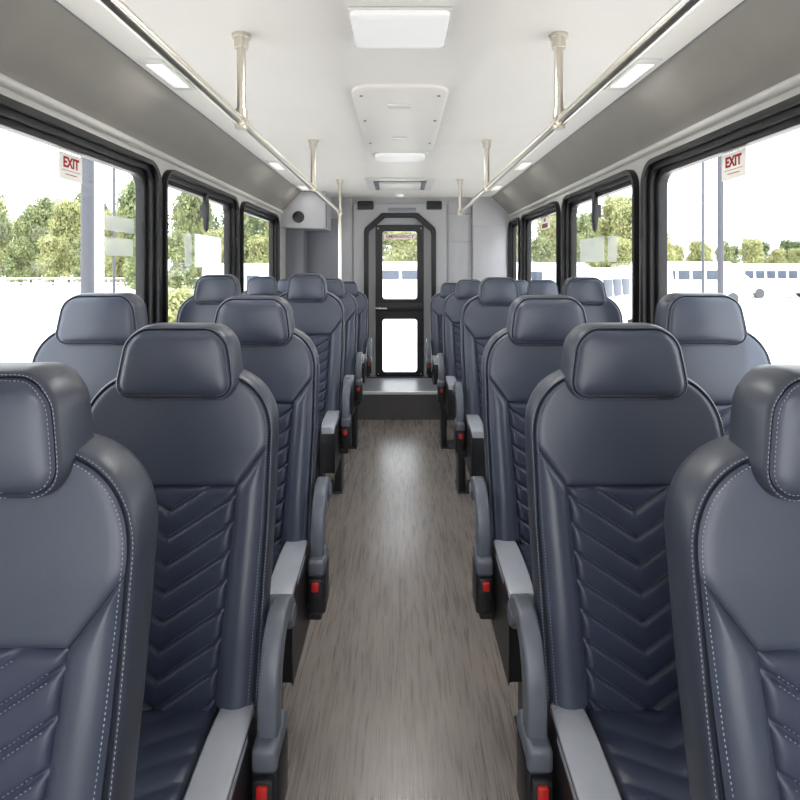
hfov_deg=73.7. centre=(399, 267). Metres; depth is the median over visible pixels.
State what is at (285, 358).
passenger seat
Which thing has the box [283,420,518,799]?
floor
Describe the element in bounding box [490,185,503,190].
recessed light
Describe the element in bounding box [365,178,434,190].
ceiling vent
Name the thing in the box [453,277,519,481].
passenger seat
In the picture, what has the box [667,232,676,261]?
leafy tree
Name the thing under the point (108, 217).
leafy tree
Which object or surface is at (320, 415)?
seat cushion
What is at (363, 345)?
passenger seat
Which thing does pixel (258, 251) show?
leafy tree
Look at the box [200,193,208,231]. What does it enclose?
window latch
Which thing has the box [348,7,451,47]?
recessed light
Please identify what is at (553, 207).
window
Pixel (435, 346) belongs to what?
passenger seat
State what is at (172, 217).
leafy tree
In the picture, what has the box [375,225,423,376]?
door
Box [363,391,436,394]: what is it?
nosing
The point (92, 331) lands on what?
passenger seat
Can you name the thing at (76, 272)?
leafy tree
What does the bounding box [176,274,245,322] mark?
passenger seat
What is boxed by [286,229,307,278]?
wall panel
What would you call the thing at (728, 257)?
leafy tree
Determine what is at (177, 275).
leafy tree
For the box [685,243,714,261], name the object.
leafy tree
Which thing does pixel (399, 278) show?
bus
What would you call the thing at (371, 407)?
step
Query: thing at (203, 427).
passenger seat
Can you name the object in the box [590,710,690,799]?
seat cushion
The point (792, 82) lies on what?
trim
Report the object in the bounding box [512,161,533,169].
recessed light
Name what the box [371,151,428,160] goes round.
oval ceiling light
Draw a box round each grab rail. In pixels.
[96,0,342,279]
[457,0,703,214]
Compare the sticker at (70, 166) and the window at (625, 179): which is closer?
the sticker at (70, 166)
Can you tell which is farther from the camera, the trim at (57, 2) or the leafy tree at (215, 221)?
the leafy tree at (215, 221)
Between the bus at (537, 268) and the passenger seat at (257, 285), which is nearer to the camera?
the passenger seat at (257, 285)
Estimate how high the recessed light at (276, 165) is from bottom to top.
0.010 m
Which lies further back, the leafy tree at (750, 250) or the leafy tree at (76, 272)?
the leafy tree at (750, 250)
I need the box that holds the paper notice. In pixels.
[195,234,220,266]
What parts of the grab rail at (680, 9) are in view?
post, post, post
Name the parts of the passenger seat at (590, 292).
panel, backrest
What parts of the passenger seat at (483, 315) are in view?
armrest, buckle frame, silver trim, quilted panel, panel, backrest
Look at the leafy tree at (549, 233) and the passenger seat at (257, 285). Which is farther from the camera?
the leafy tree at (549, 233)
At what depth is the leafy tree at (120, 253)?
77.26 m
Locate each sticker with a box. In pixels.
[59,151,81,183]
[384,234,415,238]
[541,216,548,229]
[722,148,745,180]
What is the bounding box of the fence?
[0,278,198,289]
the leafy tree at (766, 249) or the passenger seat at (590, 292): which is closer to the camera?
the passenger seat at (590, 292)
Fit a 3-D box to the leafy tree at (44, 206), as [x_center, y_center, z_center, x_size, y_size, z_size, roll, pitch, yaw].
[-75.617,-6.526,111.761,9.132,18.170,9.288,0,0,13]
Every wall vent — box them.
[358,201,373,209]
[426,201,441,209]
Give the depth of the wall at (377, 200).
6.50 m
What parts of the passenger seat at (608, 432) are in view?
armrest, buckle frame, silver trim, quilted panel, backrest, panel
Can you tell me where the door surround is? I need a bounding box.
[354,204,445,293]
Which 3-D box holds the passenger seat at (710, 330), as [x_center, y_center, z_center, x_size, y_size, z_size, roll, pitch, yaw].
[1.080,0.855,1.752,0.485,1.530,0.542,0,0,0]
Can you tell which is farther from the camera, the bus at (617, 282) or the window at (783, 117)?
the bus at (617, 282)
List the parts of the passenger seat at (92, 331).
backrest, panel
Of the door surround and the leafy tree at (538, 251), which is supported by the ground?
the leafy tree at (538, 251)
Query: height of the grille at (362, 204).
0.068 m
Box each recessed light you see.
[137,59,195,89]
[266,161,287,169]
[296,185,309,190]
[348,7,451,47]
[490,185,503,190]
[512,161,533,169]
[604,59,662,89]
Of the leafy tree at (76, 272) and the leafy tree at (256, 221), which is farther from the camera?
the leafy tree at (256, 221)
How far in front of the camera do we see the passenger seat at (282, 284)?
5.04 m
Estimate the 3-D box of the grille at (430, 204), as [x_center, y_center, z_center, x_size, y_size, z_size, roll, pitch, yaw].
[0.413,-0.755,6.434,0.139,0.068,0.006,0,0,0]
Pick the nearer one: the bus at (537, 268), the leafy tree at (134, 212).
the bus at (537, 268)
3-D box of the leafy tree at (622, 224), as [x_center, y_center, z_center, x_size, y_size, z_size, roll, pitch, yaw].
[30.191,-3.193,70.055,4.697,11.490,5.273,0,0,35]
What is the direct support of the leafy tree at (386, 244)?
on the ground
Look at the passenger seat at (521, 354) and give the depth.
1.92 m
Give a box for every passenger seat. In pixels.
[0,362,157,799]
[32,293,147,400]
[91,323,296,799]
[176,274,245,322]
[214,296,331,708]
[242,276,283,295]
[278,279,288,292]
[279,273,352,482]
[325,278,362,493]
[343,281,371,448]
[426,283,456,448]
[437,279,480,493]
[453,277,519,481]
[469,295,586,727]
[507,323,724,799]
[514,280,527,295]
[521,279,560,295]
[561,277,622,322]
[654,293,770,435]
[664,364,799,799]
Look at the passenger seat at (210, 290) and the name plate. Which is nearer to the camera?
the passenger seat at (210, 290)
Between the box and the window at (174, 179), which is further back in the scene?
the box
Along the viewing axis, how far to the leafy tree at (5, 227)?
92.40 m
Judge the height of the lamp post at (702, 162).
11.000 m
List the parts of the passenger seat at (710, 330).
quilted panel, panel, backrest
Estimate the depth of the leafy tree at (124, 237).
132.56 m
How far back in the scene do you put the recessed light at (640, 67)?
2.35 m
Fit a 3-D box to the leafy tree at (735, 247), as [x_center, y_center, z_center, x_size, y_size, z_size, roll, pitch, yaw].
[82.140,-1.660,133.950,6.069,8.608,6.457,0,0,26]
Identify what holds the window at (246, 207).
in the wall at (162, 165)
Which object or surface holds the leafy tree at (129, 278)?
on the ground
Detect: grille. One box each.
[292,211,303,222]
[360,202,371,206]
[428,202,439,206]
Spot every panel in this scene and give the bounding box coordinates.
[0,0,300,209]
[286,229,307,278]
[308,219,337,277]
[342,199,351,280]
[448,202,470,282]
[472,197,509,280]
[492,0,799,214]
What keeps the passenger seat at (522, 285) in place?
on the floor
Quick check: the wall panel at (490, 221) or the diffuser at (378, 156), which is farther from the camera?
the wall panel at (490, 221)
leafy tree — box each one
[0,192,15,255]
[0,210,13,277]
[0,248,4,277]
[2,236,36,284]
[12,205,47,282]
[13,194,56,279]
[35,234,69,284]
[46,196,80,282]
[69,236,80,282]
[72,189,110,258]
[104,209,123,282]
[104,237,130,284]
[115,179,134,256]
[115,214,127,276]
[117,212,134,238]
[122,235,134,289]
[130,212,170,259]
[168,229,197,290]
[169,192,212,276]
[172,203,221,243]
[176,193,215,284]
[204,226,223,262]
[220,209,260,239]
[221,214,254,262]
[246,234,268,262]
[255,218,267,237]
[265,221,268,237]
[383,232,395,261]
[384,232,416,261]
[531,235,555,261]
[536,214,555,261]
[577,212,602,267]
[577,233,599,267]
[587,212,610,267]
[596,193,631,263]
[602,236,631,267]
[609,201,631,265]
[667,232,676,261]
[671,244,685,261]
[685,239,711,261]
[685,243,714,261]
[713,240,737,263]
[716,244,739,263]
[737,237,765,263]
[744,241,770,263]
[765,247,788,263]
[778,239,799,263]
[788,248,799,263]
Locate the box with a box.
[281,191,330,231]
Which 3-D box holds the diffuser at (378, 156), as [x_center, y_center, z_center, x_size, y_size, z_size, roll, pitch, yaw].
[0.000,-0.825,3.980,0.370,0.030,0.180,0,0,0]
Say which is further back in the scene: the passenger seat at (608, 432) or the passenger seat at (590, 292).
the passenger seat at (590, 292)
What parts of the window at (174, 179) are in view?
sash frame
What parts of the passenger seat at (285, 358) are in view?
panel, quilted panel, silver trim, backrest, buckle frame, armrest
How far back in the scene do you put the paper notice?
3.82 m
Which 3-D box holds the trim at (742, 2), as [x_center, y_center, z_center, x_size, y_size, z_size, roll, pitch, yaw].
[1.108,-0.859,2.450,0.008,0.008,8.100,0,0,0]
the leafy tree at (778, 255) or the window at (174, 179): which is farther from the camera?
the leafy tree at (778, 255)
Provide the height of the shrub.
2.078 m
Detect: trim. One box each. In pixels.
[0,73,282,213]
[53,0,299,190]
[492,0,746,196]
[508,73,799,217]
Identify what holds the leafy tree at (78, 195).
on the ground
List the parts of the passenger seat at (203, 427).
panel, backrest, quilted panel, silver trim, buckle frame, armrest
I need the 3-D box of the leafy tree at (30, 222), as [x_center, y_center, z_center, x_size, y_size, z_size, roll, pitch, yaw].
[-63.736,-4.168,91.917,5.694,13.444,5.598,0,0,-20]
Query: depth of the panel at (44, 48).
2.25 m
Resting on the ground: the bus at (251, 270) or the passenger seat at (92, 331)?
the bus at (251, 270)
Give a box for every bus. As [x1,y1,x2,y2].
[202,263,268,290]
[383,262,416,296]
[517,262,590,280]
[542,268,631,322]
[618,265,673,293]
[630,262,750,301]
[734,264,799,297]
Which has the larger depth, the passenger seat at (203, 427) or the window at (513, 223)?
the window at (513, 223)
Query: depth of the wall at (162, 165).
2.82 m
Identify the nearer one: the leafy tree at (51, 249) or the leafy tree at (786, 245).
the leafy tree at (51, 249)
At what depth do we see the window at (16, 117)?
2.69 m
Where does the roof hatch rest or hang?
attached to the ceiling
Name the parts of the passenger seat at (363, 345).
leg, quilted panel, panel, backrest, armrest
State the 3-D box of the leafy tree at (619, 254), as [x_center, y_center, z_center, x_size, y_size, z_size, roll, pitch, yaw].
[22.166,-0.321,53.807,3.025,5.734,3.396,0,0,-39]
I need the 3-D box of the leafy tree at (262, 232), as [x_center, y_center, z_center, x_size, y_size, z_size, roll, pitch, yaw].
[-45.235,-9.651,168.411,15.787,24.432,16.057,0,0,10]
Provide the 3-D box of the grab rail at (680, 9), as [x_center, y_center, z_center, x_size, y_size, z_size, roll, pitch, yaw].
[0.586,-0.687,2.025,0.068,0.346,6.450,0,0,0]
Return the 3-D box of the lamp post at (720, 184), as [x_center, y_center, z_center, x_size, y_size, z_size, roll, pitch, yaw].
[7.802,-0.560,13.000,0.270,6.200,0.270,0,0,0]
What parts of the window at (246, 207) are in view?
sash frame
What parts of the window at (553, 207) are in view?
sash frame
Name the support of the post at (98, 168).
on the ground
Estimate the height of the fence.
1.400 m
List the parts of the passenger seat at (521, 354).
armrest, buckle frame, backrest, silver trim, quilted panel, leg, panel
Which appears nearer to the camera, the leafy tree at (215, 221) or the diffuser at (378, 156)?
the diffuser at (378, 156)
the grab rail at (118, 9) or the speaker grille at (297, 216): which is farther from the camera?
the speaker grille at (297, 216)
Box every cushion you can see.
[133,710,213,799]
[272,545,280,568]
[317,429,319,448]
[318,413,323,439]
[520,544,532,578]
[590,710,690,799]
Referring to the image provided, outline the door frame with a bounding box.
[364,213,435,377]
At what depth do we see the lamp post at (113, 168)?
23.95 m
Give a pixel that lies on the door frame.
(386, 221)
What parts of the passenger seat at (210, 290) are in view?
panel, backrest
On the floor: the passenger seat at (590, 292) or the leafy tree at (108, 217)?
the passenger seat at (590, 292)
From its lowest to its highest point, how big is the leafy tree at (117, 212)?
18.892 m
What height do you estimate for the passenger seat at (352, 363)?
1.540 m
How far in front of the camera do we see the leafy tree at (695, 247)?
111.29 m
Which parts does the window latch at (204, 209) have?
lever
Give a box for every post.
[81,157,93,292]
[94,161,103,292]
[113,168,114,292]
[702,162,703,292]
[717,156,723,293]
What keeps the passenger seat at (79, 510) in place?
on the floor
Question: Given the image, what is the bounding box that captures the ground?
[0,274,799,370]
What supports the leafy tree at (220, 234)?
on the ground
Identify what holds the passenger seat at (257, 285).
on the floor
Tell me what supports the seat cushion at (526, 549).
on the passenger seat at (521, 354)
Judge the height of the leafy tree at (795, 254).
7.009 m
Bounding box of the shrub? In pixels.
[168,285,194,322]
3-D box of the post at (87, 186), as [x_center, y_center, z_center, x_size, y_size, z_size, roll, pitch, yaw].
[-5.267,-0.960,9.000,0.378,7.000,0.378,0,0,0]
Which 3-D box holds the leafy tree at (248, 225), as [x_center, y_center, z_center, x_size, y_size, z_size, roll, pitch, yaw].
[-19.926,-4.255,66.115,4.810,13.617,4.529,0,0,2]
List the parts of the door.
handle plate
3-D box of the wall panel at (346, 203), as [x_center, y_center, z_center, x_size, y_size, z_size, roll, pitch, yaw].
[-0.648,0.242,6.495,0.140,2.165,0.030,0,0,0]
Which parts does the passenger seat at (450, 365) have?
armrest, backrest, silver trim, panel, quilted panel, leg, foot plate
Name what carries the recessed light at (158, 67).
in the ceiling
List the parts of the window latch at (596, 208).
lever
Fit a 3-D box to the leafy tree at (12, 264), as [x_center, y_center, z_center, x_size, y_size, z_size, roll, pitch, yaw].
[-55.480,-1.122,77.909,4.287,7.339,4.215,0,0,-40]
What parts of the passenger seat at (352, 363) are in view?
foot plate, leg, quilted panel, panel, silver trim, backrest, buckle frame, armrest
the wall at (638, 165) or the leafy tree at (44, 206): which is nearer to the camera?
the wall at (638, 165)
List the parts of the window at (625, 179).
sash frame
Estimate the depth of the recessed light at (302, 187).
5.67 m
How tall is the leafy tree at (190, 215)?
13.474 m
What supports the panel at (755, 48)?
attached to the wall at (638, 165)
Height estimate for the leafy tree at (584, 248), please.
6.138 m
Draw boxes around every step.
[358,395,455,419]
[363,378,436,390]
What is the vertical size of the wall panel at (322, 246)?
1.925 m
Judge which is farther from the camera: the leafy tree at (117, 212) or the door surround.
the leafy tree at (117, 212)
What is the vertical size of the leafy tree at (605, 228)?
14.978 m
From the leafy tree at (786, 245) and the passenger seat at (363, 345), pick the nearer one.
the passenger seat at (363, 345)
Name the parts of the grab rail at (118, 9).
post, post, post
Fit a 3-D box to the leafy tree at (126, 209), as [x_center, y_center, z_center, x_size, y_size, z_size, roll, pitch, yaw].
[-40.959,-5.906,84.188,7.535,16.927,7.663,0,0,-3]
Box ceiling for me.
[56,0,743,196]
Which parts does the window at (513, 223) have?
sash frame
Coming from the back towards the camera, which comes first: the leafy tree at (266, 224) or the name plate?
the leafy tree at (266, 224)
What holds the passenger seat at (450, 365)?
on the floor
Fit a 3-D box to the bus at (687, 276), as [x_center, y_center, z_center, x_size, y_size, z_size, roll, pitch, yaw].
[20.534,1.040,38.002,7.680,3.000,2.320,0,0,-2]
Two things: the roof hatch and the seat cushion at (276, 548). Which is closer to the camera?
the seat cushion at (276, 548)
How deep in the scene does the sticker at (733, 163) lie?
2.20 m
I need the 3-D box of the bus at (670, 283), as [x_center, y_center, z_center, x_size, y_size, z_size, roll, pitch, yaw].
[13.494,1.190,30.038,2.320,2.700,6.080,0,0,16]
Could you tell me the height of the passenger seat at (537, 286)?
1.530 m
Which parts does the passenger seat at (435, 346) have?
armrest, silver trim, backrest, panel, quilted panel, leg, foot plate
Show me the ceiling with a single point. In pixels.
(495, 65)
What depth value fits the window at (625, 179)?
3.50 m
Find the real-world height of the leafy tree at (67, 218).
14.844 m
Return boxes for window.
[0,94,161,324]
[162,170,239,322]
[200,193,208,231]
[240,201,279,292]
[508,217,519,279]
[520,201,560,293]
[561,170,639,322]
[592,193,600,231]
[640,94,799,324]
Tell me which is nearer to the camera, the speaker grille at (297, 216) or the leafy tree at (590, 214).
the speaker grille at (297, 216)
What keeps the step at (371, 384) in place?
on the step at (371, 407)
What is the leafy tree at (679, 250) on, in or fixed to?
on the ground
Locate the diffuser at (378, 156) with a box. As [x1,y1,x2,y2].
[375,153,424,160]
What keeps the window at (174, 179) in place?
in the wall at (162, 165)
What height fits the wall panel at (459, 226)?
2.113 m
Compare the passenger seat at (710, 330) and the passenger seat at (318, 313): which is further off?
the passenger seat at (318, 313)
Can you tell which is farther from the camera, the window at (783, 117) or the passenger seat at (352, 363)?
the passenger seat at (352, 363)
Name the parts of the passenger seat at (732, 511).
backrest, panel, quilted panel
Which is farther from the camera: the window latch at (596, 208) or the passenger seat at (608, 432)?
the window latch at (596, 208)
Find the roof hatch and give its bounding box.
[352,84,447,151]
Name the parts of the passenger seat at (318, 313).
panel, backrest, quilted panel, leg, silver trim, buckle frame, armrest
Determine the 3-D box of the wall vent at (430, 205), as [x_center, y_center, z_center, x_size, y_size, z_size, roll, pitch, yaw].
[0.413,-0.758,6.448,0.185,0.104,0.034,0,0,0]
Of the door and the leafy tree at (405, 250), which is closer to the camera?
the door
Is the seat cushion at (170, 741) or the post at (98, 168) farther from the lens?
the post at (98, 168)
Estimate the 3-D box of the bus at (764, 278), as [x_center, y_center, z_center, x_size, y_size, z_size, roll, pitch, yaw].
[32.602,1.090,46.001,8.280,2.900,2.320,0,0,-1]
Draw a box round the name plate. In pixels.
[388,208,415,211]
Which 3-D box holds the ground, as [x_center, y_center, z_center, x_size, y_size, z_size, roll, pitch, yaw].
[0.000,2.640,100.000,520.000,0.200,440.000,0,0,0]
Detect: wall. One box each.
[0,86,285,279]
[331,197,471,376]
[510,86,799,219]
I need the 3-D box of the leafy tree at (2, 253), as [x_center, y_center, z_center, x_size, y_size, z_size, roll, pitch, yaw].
[-60.276,-1.205,78.085,4.248,7.506,4.319,0,0,40]
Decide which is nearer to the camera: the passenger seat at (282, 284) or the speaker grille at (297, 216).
the passenger seat at (282, 284)
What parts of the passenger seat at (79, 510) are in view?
quilted panel, panel, backrest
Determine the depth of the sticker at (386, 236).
6.51 m
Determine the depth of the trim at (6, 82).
2.38 m
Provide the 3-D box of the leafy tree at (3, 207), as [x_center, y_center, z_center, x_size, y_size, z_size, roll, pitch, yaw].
[-86.240,-7.026,112.217,9.652,19.173,9.495,0,0,-43]
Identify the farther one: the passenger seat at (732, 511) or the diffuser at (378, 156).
the diffuser at (378, 156)
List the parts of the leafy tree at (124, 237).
crown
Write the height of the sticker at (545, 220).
0.115 m
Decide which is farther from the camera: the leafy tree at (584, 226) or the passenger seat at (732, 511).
the leafy tree at (584, 226)

